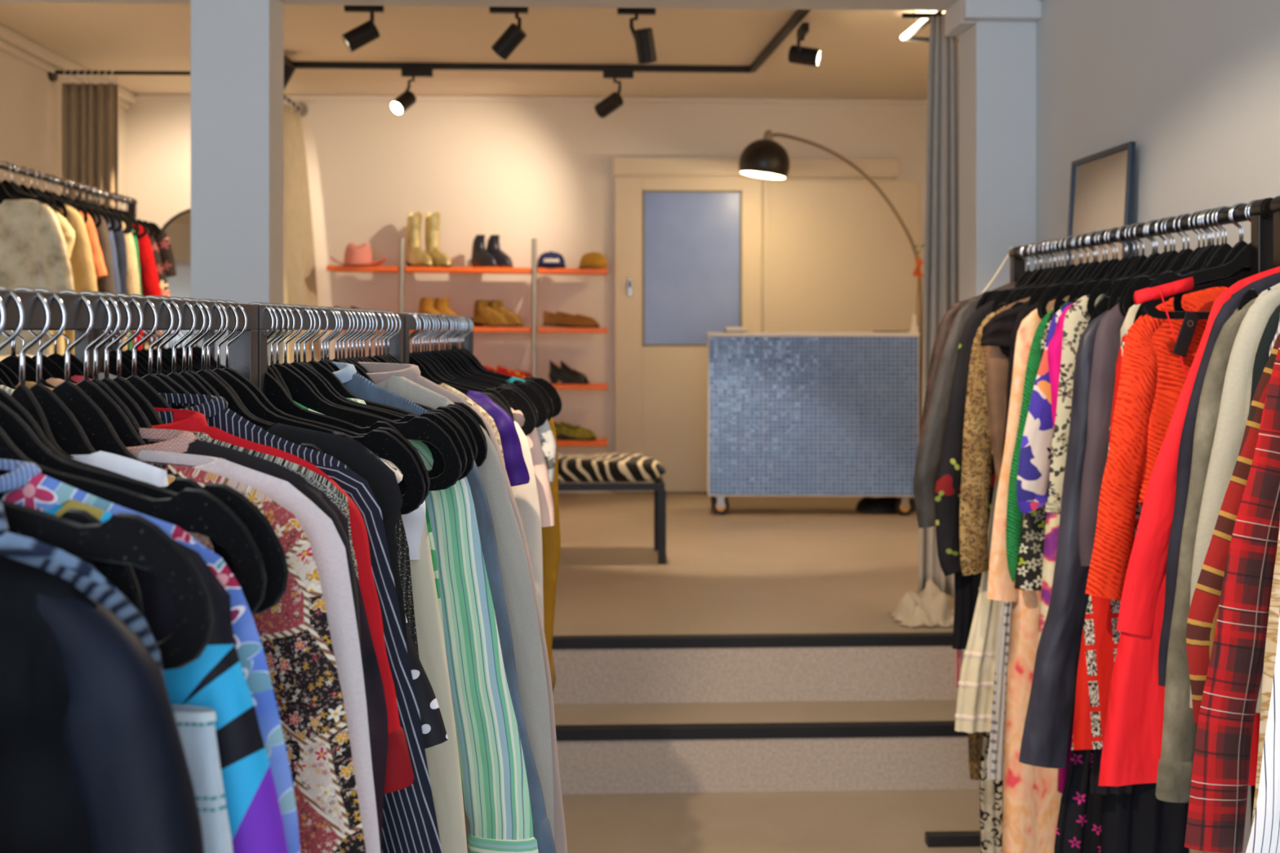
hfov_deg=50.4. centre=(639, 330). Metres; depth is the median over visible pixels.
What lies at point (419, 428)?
clothes hanger
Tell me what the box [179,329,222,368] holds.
clothes hanger
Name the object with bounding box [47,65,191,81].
curtain rod
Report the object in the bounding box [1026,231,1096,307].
clothes hanger
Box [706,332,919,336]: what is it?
countertop
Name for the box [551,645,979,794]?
step
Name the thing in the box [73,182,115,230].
clothes hanger
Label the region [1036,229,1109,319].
clothes hanger
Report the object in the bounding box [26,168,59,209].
clothes hanger
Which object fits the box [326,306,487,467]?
clothes hanger
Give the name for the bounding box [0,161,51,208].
clothes hanger
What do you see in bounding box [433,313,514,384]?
clothes hanger
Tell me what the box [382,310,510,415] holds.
clothes hanger
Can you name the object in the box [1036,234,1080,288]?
clothes hanger
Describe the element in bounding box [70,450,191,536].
vest
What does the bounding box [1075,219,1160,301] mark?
clothes hanger
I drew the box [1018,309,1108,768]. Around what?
dress
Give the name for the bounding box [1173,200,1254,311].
clothes hanger
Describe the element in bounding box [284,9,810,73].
track
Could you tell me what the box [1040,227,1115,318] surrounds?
clothes hanger
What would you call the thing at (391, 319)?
clothes hanger
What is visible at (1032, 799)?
dress
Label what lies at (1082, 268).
clothes hanger
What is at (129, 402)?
clothes hanger
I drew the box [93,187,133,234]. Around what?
clothes hanger
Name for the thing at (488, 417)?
cardigan
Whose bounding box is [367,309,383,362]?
clothes hanger
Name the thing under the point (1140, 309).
clothes hanger
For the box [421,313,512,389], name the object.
clothes hanger
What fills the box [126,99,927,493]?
wall
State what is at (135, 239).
cardigan
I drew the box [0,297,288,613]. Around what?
clothes hanger
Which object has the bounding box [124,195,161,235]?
clothes hanger
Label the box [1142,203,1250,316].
clothes hanger
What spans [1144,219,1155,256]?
clothes hanger
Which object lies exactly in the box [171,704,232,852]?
skirt
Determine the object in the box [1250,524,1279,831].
shirt
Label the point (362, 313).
clothes hanger
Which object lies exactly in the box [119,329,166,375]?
clothes hanger
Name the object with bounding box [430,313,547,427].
clothes hanger
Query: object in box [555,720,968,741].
trim
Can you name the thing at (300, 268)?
curtain
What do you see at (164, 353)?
clothes hanger
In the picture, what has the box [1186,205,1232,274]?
clothes hanger
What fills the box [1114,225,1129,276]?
clothes hanger
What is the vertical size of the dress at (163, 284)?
0.620 m
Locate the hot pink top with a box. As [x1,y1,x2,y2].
[1047,302,1074,427]
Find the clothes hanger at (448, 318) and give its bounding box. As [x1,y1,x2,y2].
[439,314,523,385]
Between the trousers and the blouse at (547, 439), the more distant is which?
the trousers
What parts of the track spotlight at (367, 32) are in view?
arm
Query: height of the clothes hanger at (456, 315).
0.248 m
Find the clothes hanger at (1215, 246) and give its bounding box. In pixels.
[1200,207,1230,287]
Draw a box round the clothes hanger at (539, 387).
[442,314,554,421]
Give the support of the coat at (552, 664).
hanging from the clothes hanger at (468, 319)
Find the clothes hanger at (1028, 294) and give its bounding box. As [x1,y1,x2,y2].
[1022,233,1087,299]
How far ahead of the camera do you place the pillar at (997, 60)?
4.65 m
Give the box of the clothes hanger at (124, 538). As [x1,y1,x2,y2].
[0,499,213,670]
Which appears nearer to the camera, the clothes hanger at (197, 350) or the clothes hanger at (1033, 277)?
the clothes hanger at (197, 350)
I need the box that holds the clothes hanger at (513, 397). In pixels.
[408,311,536,435]
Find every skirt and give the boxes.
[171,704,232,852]
[954,480,1001,733]
[986,600,1012,781]
[1057,702,1075,793]
[1090,748,1132,795]
[1100,782,1189,852]
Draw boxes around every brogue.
[542,311,571,327]
[555,311,599,327]
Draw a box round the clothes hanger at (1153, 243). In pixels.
[1142,220,1154,263]
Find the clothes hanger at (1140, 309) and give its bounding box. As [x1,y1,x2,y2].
[1133,206,1231,323]
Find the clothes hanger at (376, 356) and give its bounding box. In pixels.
[372,310,506,412]
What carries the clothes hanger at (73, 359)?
hanging from the clothes rack at (79, 348)
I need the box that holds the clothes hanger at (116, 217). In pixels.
[80,183,122,231]
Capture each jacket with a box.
[0,555,204,852]
[14,380,53,391]
[126,427,360,650]
[186,431,359,582]
[913,284,1015,528]
[915,280,1016,464]
[934,300,1005,586]
[1158,271,1279,686]
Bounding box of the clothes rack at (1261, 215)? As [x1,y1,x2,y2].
[924,197,1273,847]
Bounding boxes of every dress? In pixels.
[137,226,170,350]
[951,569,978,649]
[986,295,1204,852]
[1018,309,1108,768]
[1038,512,1060,641]
[1053,749,1103,852]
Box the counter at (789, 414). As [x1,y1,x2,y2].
[706,332,919,515]
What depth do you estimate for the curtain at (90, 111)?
7.30 m
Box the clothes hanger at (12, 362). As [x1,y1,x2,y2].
[0,331,55,388]
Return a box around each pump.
[548,360,575,383]
[553,421,577,439]
[558,420,596,439]
[560,360,589,383]
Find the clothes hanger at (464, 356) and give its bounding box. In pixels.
[453,315,533,381]
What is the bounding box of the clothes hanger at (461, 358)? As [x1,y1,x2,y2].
[448,315,528,381]
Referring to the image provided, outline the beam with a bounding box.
[0,0,957,10]
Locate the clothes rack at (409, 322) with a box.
[403,313,473,364]
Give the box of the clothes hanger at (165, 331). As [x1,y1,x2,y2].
[163,329,182,354]
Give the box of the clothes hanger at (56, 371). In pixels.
[27,329,76,383]
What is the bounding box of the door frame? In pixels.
[613,157,899,332]
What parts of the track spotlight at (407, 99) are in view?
arm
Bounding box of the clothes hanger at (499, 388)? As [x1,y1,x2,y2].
[411,312,519,410]
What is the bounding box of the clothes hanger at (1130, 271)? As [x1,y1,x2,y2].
[1110,222,1147,280]
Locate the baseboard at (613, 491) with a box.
[612,482,707,493]
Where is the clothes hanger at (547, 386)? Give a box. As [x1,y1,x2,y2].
[455,315,562,417]
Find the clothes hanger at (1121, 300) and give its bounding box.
[1118,209,1208,318]
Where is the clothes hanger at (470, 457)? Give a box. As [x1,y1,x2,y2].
[297,305,474,480]
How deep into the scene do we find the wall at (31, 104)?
7.07 m
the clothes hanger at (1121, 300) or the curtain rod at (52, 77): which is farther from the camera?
the curtain rod at (52, 77)
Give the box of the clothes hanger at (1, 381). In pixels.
[0,378,8,386]
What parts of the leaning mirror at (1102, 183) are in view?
frame, frame, frame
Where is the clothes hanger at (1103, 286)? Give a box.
[1086,216,1172,316]
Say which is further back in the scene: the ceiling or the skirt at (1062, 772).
the ceiling
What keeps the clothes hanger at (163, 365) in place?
hanging from the clothes rack at (96, 333)
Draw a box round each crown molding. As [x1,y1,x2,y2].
[0,23,136,110]
[134,93,927,104]
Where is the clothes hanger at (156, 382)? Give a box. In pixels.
[141,294,325,453]
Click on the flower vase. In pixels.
(915, 317)
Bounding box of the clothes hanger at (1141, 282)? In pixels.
[1122,208,1215,315]
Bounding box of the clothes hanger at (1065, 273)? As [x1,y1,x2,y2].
[1005,235,1076,306]
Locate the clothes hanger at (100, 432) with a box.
[52,289,146,462]
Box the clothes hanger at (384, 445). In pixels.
[212,299,426,515]
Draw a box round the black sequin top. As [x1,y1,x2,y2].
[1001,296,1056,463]
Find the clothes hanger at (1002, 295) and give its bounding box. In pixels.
[991,238,1060,313]
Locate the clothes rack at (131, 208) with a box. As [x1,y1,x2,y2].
[0,160,137,220]
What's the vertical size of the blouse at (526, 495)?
0.720 m
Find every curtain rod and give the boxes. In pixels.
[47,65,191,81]
[284,94,308,116]
[902,13,944,18]
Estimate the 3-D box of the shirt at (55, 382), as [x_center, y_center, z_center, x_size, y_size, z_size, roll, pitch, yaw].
[-0.966,0.375,2.101,0.500,0.603,0.040,0,0,4]
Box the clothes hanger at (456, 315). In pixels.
[454,315,465,350]
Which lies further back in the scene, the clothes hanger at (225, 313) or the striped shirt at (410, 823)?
the clothes hanger at (225, 313)
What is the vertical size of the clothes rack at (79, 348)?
1.478 m
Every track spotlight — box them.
[284,57,295,89]
[342,4,383,52]
[389,68,432,115]
[488,6,528,60]
[594,70,633,118]
[617,8,657,63]
[787,22,822,66]
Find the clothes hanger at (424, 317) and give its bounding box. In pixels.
[414,312,427,353]
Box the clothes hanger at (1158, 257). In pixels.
[1088,217,1167,297]
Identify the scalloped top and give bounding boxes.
[463,390,529,486]
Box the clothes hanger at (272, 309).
[259,302,278,339]
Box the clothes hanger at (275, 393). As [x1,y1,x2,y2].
[248,302,406,495]
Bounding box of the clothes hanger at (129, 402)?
[100,292,160,444]
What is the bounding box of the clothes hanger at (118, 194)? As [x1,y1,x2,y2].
[118,194,124,215]
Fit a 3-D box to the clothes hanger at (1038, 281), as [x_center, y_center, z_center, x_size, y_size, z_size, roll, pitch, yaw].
[1.077,-0.128,3.567,0.343,0.217,0.007,0,0,-5]
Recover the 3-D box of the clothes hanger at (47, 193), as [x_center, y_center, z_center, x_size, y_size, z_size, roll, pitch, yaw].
[-2.491,-0.550,5.705,0.361,0.217,0.007,0,0,4]
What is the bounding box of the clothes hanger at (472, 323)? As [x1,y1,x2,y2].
[462,315,534,378]
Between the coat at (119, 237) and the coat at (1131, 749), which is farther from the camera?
the coat at (119, 237)
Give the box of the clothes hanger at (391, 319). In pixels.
[378,310,490,397]
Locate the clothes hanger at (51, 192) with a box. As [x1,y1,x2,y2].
[49,174,57,207]
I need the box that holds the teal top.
[506,376,524,382]
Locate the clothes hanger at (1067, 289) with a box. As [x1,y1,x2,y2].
[1053,225,1126,314]
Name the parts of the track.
track rail, track rail, track rail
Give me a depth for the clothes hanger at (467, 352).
2.92 m
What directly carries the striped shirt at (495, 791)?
hanging from the clothes hanger at (315, 311)
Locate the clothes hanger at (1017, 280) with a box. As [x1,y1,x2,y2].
[1015,244,1028,283]
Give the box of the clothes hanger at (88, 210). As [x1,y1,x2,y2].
[53,175,95,224]
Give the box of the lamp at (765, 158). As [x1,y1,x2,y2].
[738,129,922,506]
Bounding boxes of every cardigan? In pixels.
[123,222,142,350]
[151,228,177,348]
[438,382,505,466]
[1005,297,1076,582]
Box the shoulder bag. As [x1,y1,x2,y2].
[855,496,915,513]
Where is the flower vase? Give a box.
[911,244,924,332]
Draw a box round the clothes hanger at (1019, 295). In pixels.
[1011,234,1084,303]
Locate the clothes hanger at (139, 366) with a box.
[110,329,154,374]
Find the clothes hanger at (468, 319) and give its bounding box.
[460,315,471,353]
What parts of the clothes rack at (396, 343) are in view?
post, rail, post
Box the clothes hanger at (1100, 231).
[1047,229,1104,303]
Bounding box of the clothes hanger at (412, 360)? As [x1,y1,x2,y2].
[400,311,514,420]
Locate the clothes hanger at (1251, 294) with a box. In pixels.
[1237,288,1258,311]
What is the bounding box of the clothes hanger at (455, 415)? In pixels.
[323,306,477,460]
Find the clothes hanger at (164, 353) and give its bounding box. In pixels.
[148,329,181,367]
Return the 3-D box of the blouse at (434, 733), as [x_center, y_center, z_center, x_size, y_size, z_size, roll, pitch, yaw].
[-0.436,0.335,1.274,0.536,0.481,0.040,0,0,11]
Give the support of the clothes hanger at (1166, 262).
hanging from the clothes rack at (1261, 215)
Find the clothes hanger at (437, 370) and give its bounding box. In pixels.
[417,312,538,427]
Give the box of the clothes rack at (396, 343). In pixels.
[257,304,403,395]
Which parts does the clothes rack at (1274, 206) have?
post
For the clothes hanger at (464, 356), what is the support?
hanging from the clothes rack at (409, 322)
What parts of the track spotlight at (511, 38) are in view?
arm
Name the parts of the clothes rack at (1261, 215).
post, rail, post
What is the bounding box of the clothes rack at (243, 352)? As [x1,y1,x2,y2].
[0,288,257,387]
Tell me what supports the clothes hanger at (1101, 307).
hanging from the clothes rack at (1261, 215)
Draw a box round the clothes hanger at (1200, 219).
[1131,208,1211,306]
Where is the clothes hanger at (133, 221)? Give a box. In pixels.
[99,189,139,235]
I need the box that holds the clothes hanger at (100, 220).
[58,177,102,227]
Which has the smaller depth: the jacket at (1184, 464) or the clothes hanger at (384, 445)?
the clothes hanger at (384, 445)
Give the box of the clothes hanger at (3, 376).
[0,368,16,389]
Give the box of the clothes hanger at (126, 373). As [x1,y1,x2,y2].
[103,337,141,378]
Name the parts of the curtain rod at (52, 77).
rod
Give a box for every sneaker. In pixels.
[484,365,497,372]
[497,365,531,378]
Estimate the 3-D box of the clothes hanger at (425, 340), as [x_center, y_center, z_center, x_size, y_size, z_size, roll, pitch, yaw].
[-0.398,0.077,2.522,0.383,0.217,0.007,0,0,10]
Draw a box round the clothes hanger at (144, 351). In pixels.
[133,329,164,370]
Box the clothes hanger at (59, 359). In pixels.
[46,331,84,377]
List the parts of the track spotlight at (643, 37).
arm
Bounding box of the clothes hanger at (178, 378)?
[166,296,200,394]
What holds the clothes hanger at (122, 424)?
hanging from the clothes rack at (243, 352)
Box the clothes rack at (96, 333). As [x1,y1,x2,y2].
[93,329,215,373]
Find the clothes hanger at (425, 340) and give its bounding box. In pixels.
[424,313,504,388]
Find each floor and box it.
[552,492,955,635]
[561,788,980,852]
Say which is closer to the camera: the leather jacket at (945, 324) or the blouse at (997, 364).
the blouse at (997, 364)
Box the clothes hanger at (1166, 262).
[1106,216,1177,297]
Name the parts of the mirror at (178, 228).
frame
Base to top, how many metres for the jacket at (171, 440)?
0.618 m
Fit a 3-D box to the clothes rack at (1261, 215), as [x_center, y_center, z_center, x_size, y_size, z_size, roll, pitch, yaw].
[1.033,0.607,3.138,0.400,1.686,1.461,0,0,-2]
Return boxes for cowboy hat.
[329,243,386,266]
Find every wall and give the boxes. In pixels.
[0,48,126,361]
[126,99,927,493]
[1036,0,1279,852]
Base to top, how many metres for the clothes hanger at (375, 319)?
0.217 m
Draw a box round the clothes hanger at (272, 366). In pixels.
[269,302,292,399]
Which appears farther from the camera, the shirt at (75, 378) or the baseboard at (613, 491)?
the baseboard at (613, 491)
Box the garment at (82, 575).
[0,501,164,681]
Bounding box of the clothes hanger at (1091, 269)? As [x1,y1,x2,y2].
[1084,231,1100,279]
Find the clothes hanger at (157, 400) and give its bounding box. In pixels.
[125,293,172,408]
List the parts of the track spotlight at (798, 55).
arm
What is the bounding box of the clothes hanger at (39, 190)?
[35,170,79,213]
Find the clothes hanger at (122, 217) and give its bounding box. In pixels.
[90,186,128,233]
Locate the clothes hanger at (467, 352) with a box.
[462,315,531,378]
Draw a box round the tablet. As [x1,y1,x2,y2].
[872,330,908,332]
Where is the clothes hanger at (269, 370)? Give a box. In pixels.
[265,302,287,392]
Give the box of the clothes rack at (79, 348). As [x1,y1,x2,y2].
[75,329,93,376]
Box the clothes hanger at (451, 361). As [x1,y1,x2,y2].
[435,314,550,418]
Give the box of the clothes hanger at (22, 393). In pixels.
[10,286,75,457]
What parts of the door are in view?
handle, pane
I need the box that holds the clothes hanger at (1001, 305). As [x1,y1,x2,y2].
[992,236,1069,312]
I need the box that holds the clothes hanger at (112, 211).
[106,191,146,237]
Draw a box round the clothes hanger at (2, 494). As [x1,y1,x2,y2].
[0,492,4,499]
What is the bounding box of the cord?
[981,247,1012,293]
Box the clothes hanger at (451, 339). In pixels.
[450,315,524,380]
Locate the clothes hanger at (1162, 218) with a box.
[1154,217,1164,252]
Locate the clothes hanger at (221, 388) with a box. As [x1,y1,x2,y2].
[195,298,354,439]
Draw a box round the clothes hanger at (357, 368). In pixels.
[342,307,490,439]
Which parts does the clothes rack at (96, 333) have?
post, post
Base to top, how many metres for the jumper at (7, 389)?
0.603 m
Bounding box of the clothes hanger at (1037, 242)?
[1025,242,1040,283]
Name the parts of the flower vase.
stem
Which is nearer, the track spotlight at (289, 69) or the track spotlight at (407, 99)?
the track spotlight at (289, 69)
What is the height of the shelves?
1.587 m
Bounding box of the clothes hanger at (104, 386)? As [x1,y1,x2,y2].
[91,291,150,444]
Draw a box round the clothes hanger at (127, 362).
[103,329,146,377]
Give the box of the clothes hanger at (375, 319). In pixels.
[362,309,377,362]
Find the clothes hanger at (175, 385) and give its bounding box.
[154,295,191,407]
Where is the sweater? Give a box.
[1085,286,1227,600]
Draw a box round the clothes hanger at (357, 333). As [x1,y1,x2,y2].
[346,308,369,373]
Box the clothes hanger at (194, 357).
[172,329,201,362]
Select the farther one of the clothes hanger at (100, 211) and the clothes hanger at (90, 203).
the clothes hanger at (90, 203)
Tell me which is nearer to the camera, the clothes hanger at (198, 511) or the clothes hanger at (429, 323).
the clothes hanger at (198, 511)
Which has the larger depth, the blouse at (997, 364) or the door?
the door
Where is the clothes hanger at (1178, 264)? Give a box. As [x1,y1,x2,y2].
[1107,213,1193,311]
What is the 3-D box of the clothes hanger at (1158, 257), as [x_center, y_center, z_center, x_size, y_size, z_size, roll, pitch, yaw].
[1.104,-0.128,2.855,0.343,0.217,0.007,0,0,-4]
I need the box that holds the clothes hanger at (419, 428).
[273,303,462,491]
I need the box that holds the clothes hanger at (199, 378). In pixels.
[187,297,263,428]
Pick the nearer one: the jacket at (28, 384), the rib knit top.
the jacket at (28, 384)
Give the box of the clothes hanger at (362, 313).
[351,308,373,373]
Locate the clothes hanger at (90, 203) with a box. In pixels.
[88,186,94,208]
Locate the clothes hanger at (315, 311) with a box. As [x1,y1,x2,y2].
[302,305,321,370]
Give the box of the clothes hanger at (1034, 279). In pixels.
[980,240,1047,306]
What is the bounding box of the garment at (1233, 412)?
[1189,283,1279,713]
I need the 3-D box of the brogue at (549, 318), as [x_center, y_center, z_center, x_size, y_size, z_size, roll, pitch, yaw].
[-0.463,-0.068,8.388,0.270,0.101,0.107,0,0,-2]
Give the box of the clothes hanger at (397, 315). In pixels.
[386,311,515,425]
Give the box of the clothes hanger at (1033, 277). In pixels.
[980,241,1043,306]
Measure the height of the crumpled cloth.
0.145 m
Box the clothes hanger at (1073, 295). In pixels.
[1066,223,1135,302]
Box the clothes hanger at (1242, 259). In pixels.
[1142,199,1258,319]
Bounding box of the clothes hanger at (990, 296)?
[984,241,1049,304]
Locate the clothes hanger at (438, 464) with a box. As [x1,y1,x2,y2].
[281,303,444,478]
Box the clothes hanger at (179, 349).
[166,329,195,364]
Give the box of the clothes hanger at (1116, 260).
[1060,226,1119,306]
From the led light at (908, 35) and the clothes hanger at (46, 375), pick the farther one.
the led light at (908, 35)
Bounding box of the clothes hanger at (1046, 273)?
[1040,239,1054,283]
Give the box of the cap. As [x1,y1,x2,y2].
[944,0,1042,36]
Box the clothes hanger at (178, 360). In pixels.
[155,329,198,372]
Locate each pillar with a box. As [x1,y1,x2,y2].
[191,0,284,365]
[959,21,1036,590]
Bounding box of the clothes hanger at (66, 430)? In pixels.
[29,287,96,454]
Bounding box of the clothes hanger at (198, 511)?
[0,426,266,614]
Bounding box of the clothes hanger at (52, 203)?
[12,164,56,206]
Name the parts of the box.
lid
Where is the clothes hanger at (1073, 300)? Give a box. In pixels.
[1071,222,1139,303]
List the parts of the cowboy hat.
crown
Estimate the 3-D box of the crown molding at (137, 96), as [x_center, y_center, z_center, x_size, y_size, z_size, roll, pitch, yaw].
[-0.395,-1.458,8.596,5.630,0.035,0.030,0,0,-2]
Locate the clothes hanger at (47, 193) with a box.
[43,173,88,223]
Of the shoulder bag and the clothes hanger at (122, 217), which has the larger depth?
the shoulder bag
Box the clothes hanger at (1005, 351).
[999,231,1094,357]
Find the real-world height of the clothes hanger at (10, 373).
0.217 m
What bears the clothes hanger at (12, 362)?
hanging from the clothes rack at (79, 348)
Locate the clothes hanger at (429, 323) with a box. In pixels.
[417,312,507,387]
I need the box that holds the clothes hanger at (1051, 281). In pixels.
[1004,237,1064,303]
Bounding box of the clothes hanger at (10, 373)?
[0,361,19,386]
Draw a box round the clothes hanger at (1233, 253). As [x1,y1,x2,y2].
[1165,202,1250,299]
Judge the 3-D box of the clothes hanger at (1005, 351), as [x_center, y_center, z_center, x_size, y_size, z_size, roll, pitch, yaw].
[1.089,-0.084,3.260,0.469,0.306,0.007,0,0,-4]
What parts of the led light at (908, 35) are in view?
frame, frame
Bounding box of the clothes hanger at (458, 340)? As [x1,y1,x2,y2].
[457,315,533,380]
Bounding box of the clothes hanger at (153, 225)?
[120,195,158,239]
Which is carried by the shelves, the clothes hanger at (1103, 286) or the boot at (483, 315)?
the boot at (483, 315)
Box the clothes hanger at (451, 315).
[447,315,509,382]
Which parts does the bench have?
rail, leg, leg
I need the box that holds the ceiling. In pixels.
[0,2,959,98]
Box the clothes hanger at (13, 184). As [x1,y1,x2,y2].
[0,163,62,216]
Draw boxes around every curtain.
[61,69,118,355]
[284,93,320,364]
[918,14,959,597]
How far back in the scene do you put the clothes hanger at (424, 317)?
2.43 m
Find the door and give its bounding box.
[614,177,761,492]
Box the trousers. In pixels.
[979,731,1003,852]
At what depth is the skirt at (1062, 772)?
2.88 m
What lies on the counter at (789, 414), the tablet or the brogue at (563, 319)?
the tablet
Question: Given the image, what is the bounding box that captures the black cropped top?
[980,298,1039,346]
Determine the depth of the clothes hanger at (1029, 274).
3.68 m
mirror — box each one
[160,208,191,348]
[1066,141,1135,265]
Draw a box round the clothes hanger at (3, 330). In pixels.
[2,329,19,358]
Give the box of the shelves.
[326,238,607,446]
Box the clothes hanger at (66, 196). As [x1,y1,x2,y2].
[65,179,73,203]
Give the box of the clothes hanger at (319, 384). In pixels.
[289,304,466,478]
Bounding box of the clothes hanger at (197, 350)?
[183,329,224,368]
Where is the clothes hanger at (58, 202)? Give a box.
[18,166,67,218]
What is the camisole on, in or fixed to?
hanging from the clothes hanger at (1215, 246)
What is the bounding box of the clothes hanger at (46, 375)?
[10,329,53,380]
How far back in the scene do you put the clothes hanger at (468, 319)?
2.93 m
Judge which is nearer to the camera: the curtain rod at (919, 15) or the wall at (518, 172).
the curtain rod at (919, 15)
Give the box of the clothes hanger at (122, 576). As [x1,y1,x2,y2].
[59,507,143,615]
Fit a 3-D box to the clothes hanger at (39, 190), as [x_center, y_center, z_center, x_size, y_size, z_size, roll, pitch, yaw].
[-2.487,-0.550,5.611,0.361,0.217,0.007,0,0,2]
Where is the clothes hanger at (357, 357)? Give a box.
[355,308,371,362]
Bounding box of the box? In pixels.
[724,327,744,331]
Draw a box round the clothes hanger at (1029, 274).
[979,243,1036,296]
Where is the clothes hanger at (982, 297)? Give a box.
[975,243,1040,311]
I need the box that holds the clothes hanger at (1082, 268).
[1071,232,1089,281]
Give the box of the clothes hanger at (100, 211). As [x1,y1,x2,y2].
[66,179,109,226]
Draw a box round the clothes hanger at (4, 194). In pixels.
[0,182,44,204]
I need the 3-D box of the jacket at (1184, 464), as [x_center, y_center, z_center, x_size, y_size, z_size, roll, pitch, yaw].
[1.126,0.243,2.288,0.523,0.700,0.040,0,0,-4]
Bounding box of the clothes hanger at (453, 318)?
[444,314,521,383]
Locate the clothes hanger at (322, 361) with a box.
[317,306,337,372]
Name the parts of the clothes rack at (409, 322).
post, rail, post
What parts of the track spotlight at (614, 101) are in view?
arm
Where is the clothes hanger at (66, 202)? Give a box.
[31,169,72,207]
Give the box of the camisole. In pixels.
[1109,303,1140,430]
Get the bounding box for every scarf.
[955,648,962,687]
[968,732,982,780]
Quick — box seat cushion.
[557,453,666,482]
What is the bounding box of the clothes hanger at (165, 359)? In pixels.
[142,329,172,366]
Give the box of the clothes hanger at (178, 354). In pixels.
[160,329,201,370]
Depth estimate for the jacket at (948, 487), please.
3.51 m
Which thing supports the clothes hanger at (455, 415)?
hanging from the clothes rack at (396, 343)
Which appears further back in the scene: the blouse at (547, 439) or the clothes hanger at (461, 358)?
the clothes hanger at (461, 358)
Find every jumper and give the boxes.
[0,384,14,395]
[88,213,115,293]
[97,372,116,379]
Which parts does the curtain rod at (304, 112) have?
rod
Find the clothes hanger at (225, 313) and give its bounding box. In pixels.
[205,298,344,434]
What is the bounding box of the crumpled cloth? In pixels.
[888,578,954,627]
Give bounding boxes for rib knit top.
[1269,318,1279,355]
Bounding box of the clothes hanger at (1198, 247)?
[1148,211,1200,279]
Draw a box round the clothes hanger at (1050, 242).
[1044,239,1056,279]
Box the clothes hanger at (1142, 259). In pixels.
[1130,222,1146,275]
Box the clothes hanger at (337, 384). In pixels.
[307,306,471,446]
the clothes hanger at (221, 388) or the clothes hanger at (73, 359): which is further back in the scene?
the clothes hanger at (73, 359)
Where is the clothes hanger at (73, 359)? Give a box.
[57,329,93,378]
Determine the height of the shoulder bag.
0.108 m
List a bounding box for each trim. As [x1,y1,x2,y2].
[551,631,952,648]
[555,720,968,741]
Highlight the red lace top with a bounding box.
[130,224,161,350]
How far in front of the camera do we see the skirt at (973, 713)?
3.47 m
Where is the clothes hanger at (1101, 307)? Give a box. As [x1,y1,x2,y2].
[1088,213,1185,324]
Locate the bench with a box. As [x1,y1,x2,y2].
[557,453,666,564]
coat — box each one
[57,204,97,354]
[108,218,127,351]
[115,222,140,351]
[165,364,195,373]
[192,362,217,369]
[262,422,407,650]
[541,417,560,668]
[550,650,555,692]
[1097,266,1279,786]
[1155,293,1261,803]
[1248,304,1279,410]
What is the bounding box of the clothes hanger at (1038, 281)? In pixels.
[989,240,1052,302]
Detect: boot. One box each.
[405,211,433,266]
[418,297,441,314]
[424,211,452,266]
[433,297,457,315]
[470,235,498,267]
[473,299,508,326]
[486,235,513,267]
[488,300,524,326]
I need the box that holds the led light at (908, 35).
[900,10,959,43]
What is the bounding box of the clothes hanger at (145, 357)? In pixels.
[128,331,169,374]
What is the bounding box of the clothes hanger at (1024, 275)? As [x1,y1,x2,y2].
[1013,244,1031,287]
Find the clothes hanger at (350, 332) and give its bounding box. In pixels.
[337,307,359,374]
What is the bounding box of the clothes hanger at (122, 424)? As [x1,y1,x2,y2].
[75,290,146,447]
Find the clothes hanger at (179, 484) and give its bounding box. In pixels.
[0,285,236,578]
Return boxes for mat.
[720,331,748,332]
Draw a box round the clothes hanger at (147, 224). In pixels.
[114,193,152,238]
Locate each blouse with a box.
[0,199,74,355]
[0,458,300,852]
[15,203,75,355]
[44,498,288,852]
[145,462,366,852]
[151,407,413,794]
[293,400,446,654]
[379,457,426,559]
[395,511,418,656]
[405,617,448,748]
[510,406,554,527]
[511,421,543,626]
[532,402,556,481]
[959,303,1006,575]
[985,297,1030,487]
[1014,303,1066,591]
[1016,302,1073,514]
[1044,293,1121,514]
[1079,302,1134,566]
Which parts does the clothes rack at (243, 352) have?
rail, post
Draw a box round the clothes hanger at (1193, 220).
[1188,210,1228,288]
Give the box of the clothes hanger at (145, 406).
[112,293,164,425]
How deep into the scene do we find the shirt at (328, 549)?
1.00 m
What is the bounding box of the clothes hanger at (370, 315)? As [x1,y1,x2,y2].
[359,308,476,404]
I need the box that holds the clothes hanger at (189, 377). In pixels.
[178,297,211,395]
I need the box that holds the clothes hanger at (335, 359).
[332,307,487,445]
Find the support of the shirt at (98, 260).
hanging from the clothes hanger at (51, 192)
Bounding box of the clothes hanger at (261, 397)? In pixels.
[222,300,430,504]
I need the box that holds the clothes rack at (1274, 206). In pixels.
[1269,195,1279,268]
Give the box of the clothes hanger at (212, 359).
[188,329,225,367]
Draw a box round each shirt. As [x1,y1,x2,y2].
[45,377,75,386]
[70,374,92,382]
[79,211,107,279]
[102,217,120,347]
[136,449,380,852]
[156,392,441,852]
[311,484,388,852]
[332,361,556,852]
[347,398,538,852]
[357,361,567,852]
[376,374,554,840]
[385,459,467,852]
[1184,346,1279,852]
[1186,333,1279,723]
[1245,610,1279,852]
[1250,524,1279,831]
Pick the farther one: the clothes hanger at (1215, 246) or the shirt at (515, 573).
the clothes hanger at (1215, 246)
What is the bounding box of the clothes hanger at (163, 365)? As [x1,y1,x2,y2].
[135,329,167,370]
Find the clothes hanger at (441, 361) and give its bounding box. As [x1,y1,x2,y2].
[426,313,524,393]

